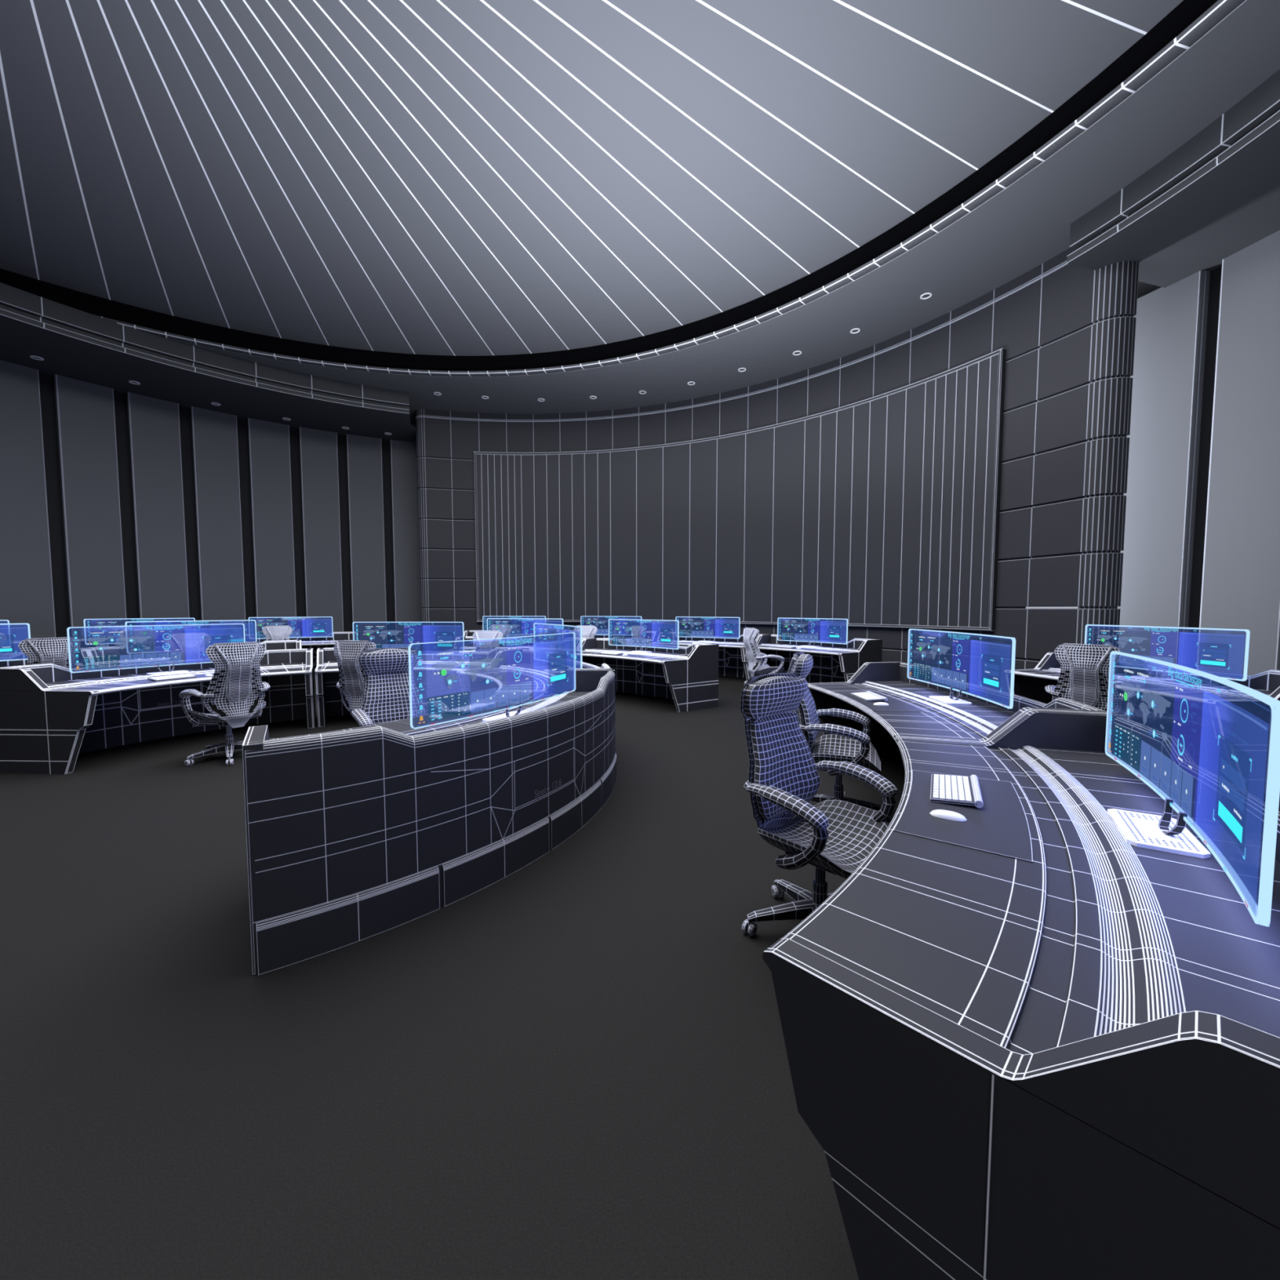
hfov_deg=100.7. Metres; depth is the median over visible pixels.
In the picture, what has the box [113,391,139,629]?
trim
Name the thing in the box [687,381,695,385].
recessed light
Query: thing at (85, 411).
wall
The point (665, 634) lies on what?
monitor
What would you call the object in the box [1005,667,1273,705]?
countertop
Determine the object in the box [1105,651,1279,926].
monitor
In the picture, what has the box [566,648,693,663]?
countertop
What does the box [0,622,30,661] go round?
monitor
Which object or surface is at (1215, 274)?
trim
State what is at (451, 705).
monitor
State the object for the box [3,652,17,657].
countertop
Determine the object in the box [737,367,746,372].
recessed light
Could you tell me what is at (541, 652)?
monitor
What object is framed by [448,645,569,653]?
countertop
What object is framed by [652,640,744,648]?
countertop
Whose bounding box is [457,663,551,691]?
countertop
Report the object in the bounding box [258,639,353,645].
countertop
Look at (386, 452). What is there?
trim
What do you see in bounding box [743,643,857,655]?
countertop
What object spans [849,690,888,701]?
keyboard
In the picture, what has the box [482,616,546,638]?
monitor
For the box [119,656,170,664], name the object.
countertop
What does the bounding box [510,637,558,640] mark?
countertop
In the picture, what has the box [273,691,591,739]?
countertop
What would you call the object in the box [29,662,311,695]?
countertop
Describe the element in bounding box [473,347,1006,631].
wall screen
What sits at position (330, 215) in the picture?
ceiling
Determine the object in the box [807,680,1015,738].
countertop
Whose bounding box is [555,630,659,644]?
desk
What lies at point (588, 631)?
office chair
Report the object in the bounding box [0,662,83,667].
countertop
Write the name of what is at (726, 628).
monitor
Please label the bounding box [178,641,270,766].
office chair
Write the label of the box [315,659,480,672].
countertop
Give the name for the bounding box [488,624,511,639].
office chair
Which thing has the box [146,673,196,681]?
keyboard
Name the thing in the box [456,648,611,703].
desk
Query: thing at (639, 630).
office chair
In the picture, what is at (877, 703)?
computer mouse
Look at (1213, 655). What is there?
monitor
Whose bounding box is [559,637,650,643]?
countertop
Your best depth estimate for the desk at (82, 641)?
9.72 m
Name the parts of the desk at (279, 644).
panel, panel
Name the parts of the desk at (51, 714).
panel, panel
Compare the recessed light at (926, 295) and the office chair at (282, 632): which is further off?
the office chair at (282, 632)
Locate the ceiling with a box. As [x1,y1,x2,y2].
[0,0,1279,442]
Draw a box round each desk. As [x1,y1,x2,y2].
[0,648,90,667]
[0,648,315,774]
[3,640,21,657]
[77,634,225,648]
[83,640,302,664]
[242,669,616,974]
[245,631,359,674]
[315,647,528,727]
[444,635,594,653]
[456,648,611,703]
[463,630,564,640]
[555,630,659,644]
[566,637,719,712]
[648,631,761,680]
[743,634,882,683]
[762,710,1279,1279]
[807,662,1119,770]
[1004,652,1279,794]
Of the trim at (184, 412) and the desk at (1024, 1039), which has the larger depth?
the trim at (184, 412)
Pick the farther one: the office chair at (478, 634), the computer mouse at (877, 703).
the office chair at (478, 634)
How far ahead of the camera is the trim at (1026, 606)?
7.66 m
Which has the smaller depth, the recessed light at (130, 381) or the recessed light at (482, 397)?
the recessed light at (130, 381)
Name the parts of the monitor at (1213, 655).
foot plate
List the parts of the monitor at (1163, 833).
foot plate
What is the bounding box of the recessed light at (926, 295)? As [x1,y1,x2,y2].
[920,292,932,299]
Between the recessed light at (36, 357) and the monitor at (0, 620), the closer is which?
the monitor at (0, 620)
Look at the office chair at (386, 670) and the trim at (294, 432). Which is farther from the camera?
the trim at (294, 432)
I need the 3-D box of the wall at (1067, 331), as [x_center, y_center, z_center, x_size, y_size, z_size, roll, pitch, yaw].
[0.582,-2.463,11.707,14.867,6.520,2.754,2,4,29]
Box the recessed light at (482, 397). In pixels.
[481,395,488,399]
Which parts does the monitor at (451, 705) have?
foot plate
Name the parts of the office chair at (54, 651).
spine panel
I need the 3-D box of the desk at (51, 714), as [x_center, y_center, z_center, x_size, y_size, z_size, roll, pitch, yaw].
[-4.984,0.673,5.900,1.307,0.959,2.899,2,4,31]
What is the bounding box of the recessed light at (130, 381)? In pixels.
[128,380,140,384]
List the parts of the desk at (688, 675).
panel, panel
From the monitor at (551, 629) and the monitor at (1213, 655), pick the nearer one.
the monitor at (1213, 655)
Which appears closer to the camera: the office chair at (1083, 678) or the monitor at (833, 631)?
the office chair at (1083, 678)
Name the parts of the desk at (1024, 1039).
panel, panel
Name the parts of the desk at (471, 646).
panel, panel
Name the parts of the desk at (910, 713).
panel, panel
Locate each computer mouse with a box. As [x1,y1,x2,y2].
[873,702,888,705]
[929,809,966,821]
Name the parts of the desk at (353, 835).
panel, kick plate, kick plate, panel, kick plate, kick plate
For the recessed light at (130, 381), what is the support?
in the ceiling
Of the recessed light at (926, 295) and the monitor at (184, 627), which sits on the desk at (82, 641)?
the monitor at (184, 627)
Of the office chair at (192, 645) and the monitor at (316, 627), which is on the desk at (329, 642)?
the monitor at (316, 627)
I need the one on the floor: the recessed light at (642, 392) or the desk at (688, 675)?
the desk at (688, 675)
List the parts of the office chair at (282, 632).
spine panel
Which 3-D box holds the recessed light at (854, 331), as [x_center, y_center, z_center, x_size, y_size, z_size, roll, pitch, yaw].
[3.880,-5.571,9.555,0.172,0.014,0.172,0,3,0]
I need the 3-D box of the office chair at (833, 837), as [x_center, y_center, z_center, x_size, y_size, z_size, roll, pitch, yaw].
[0.827,0.769,2.434,0.701,1.170,0.711,-3,4,-39]
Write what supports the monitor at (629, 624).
on the desk at (653, 636)
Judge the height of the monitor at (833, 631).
0.542 m
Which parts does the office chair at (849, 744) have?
backrest, armrest, armrest, seat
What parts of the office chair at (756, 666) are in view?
spine panel, backrest, seat, armrest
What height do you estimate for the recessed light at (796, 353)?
0.014 m
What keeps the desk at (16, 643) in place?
on the floor
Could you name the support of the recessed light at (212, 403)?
in the ceiling
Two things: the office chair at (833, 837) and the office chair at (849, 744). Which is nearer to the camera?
the office chair at (833, 837)
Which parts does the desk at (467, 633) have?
panel, panel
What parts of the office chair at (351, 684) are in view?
spine panel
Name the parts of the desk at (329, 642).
panel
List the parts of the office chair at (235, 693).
armrest, seat, spine panel, armrest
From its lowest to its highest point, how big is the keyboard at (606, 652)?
0.031 m
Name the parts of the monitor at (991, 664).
foot plate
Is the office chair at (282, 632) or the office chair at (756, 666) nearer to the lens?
the office chair at (756, 666)
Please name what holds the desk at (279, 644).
on the floor
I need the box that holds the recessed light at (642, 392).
[639,390,646,394]
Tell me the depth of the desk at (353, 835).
2.54 m
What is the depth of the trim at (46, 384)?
10.35 m
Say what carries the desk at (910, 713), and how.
on the floor
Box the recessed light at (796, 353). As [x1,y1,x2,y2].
[792,351,801,355]
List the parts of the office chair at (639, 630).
spine panel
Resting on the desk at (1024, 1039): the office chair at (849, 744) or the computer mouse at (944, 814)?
the computer mouse at (944, 814)
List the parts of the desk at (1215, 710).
panel, panel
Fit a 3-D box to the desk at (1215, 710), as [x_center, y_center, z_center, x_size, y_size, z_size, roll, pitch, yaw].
[5.064,0.704,5.390,1.142,0.960,2.442,0,3,-6]
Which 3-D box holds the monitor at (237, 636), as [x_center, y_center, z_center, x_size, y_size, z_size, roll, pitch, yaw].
[-6.802,-0.025,8.118,0.185,0.542,1.537,3,5,44]
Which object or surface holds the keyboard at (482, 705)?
on the desk at (353, 835)
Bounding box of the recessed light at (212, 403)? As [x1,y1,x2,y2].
[210,402,220,405]
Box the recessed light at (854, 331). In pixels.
[849,328,860,333]
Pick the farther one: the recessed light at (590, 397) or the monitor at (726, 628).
the recessed light at (590, 397)
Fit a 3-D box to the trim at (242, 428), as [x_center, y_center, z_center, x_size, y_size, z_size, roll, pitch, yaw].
[-9.442,-2.275,12.755,0.364,6.020,0.002,-3,5,-41]
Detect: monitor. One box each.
[0,619,9,635]
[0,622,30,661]
[66,623,244,675]
[83,617,195,644]
[124,619,257,653]
[248,616,333,641]
[352,622,464,661]
[408,632,575,728]
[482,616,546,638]
[486,617,563,647]
[533,622,582,672]
[580,616,641,638]
[608,618,679,653]
[675,616,740,641]
[777,617,848,647]
[906,628,1015,708]
[1084,624,1249,680]
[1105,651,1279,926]
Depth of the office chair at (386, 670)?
4.29 m
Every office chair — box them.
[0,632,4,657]
[17,636,80,668]
[118,628,158,648]
[164,632,209,661]
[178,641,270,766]
[262,625,292,640]
[333,640,375,712]
[351,647,427,726]
[472,630,502,651]
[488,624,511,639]
[573,625,597,637]
[631,625,645,644]
[740,672,897,937]
[742,627,784,676]
[787,652,890,818]
[1044,643,1139,720]
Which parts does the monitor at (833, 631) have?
foot plate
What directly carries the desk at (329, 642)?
on the floor
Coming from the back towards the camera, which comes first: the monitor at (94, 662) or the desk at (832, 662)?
the desk at (832, 662)
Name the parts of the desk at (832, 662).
panel, panel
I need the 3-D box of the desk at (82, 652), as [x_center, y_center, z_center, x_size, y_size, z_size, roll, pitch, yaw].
[-7.702,0.673,5.919,1.198,0.961,2.682,1,4,16]
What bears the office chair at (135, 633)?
on the floor
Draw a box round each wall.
[0,360,422,651]
[415,247,1139,693]
[1117,230,1279,675]
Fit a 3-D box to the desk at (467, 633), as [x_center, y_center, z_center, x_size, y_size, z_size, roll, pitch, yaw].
[-3.077,0.263,12.795,2.442,0.963,1.142,0,3,-2]
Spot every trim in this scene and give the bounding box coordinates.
[39,372,69,637]
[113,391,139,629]
[178,405,201,633]
[236,417,256,633]
[289,426,306,635]
[337,434,352,631]
[382,440,395,648]
[1026,606,1079,608]
[1186,266,1222,669]
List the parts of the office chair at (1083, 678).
armrest, spine panel, armrest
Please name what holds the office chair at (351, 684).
on the floor
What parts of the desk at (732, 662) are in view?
panel, panel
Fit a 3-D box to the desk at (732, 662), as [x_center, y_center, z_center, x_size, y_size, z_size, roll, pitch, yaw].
[1.409,0.343,11.454,2.442,0.963,1.141,2,4,31]
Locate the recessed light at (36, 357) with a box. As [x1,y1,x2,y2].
[29,355,44,360]
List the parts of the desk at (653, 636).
panel, panel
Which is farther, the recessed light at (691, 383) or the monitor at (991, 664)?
the recessed light at (691, 383)
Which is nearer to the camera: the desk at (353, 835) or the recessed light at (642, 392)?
the desk at (353, 835)
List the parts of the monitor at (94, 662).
foot plate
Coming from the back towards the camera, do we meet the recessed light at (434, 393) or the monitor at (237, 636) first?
the recessed light at (434, 393)
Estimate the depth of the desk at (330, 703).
7.37 m
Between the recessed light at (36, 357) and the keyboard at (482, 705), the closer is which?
the keyboard at (482, 705)
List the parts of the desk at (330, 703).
panel, panel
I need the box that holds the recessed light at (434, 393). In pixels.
[433,391,441,395]
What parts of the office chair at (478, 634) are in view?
spine panel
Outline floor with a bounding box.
[0,674,1279,1279]
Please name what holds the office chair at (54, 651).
on the floor
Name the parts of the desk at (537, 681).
panel, panel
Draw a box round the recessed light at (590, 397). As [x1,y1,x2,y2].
[589,395,596,399]
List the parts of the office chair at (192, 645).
spine panel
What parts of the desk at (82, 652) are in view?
panel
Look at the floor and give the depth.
1.82 m
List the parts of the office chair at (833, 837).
backrest, armrest, seat, armrest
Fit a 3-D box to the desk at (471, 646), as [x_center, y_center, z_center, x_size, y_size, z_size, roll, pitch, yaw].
[-2.248,0.447,9.700,2.682,0.961,1.198,1,4,12]
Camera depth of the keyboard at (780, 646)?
9.91 m
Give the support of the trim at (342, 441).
attached to the wall at (85, 411)
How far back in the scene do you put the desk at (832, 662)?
10.01 m
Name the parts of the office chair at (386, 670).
armrest, backrest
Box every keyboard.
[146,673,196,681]
[470,702,495,711]
[600,651,622,655]
[774,645,795,648]
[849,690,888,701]
[930,773,983,808]
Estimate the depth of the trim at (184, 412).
12.00 m
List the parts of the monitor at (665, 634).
foot plate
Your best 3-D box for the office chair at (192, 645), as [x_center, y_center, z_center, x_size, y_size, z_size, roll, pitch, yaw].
[-6.195,0.482,7.248,0.711,1.170,0.701,3,5,43]
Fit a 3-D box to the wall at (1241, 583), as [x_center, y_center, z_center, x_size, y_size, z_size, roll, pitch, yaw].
[7.372,-1.882,6.104,0.921,6.030,7.920,0,3,-7]
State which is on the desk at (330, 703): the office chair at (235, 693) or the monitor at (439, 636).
the monitor at (439, 636)
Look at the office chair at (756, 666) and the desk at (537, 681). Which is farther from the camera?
the office chair at (756, 666)
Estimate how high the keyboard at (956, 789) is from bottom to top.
0.031 m

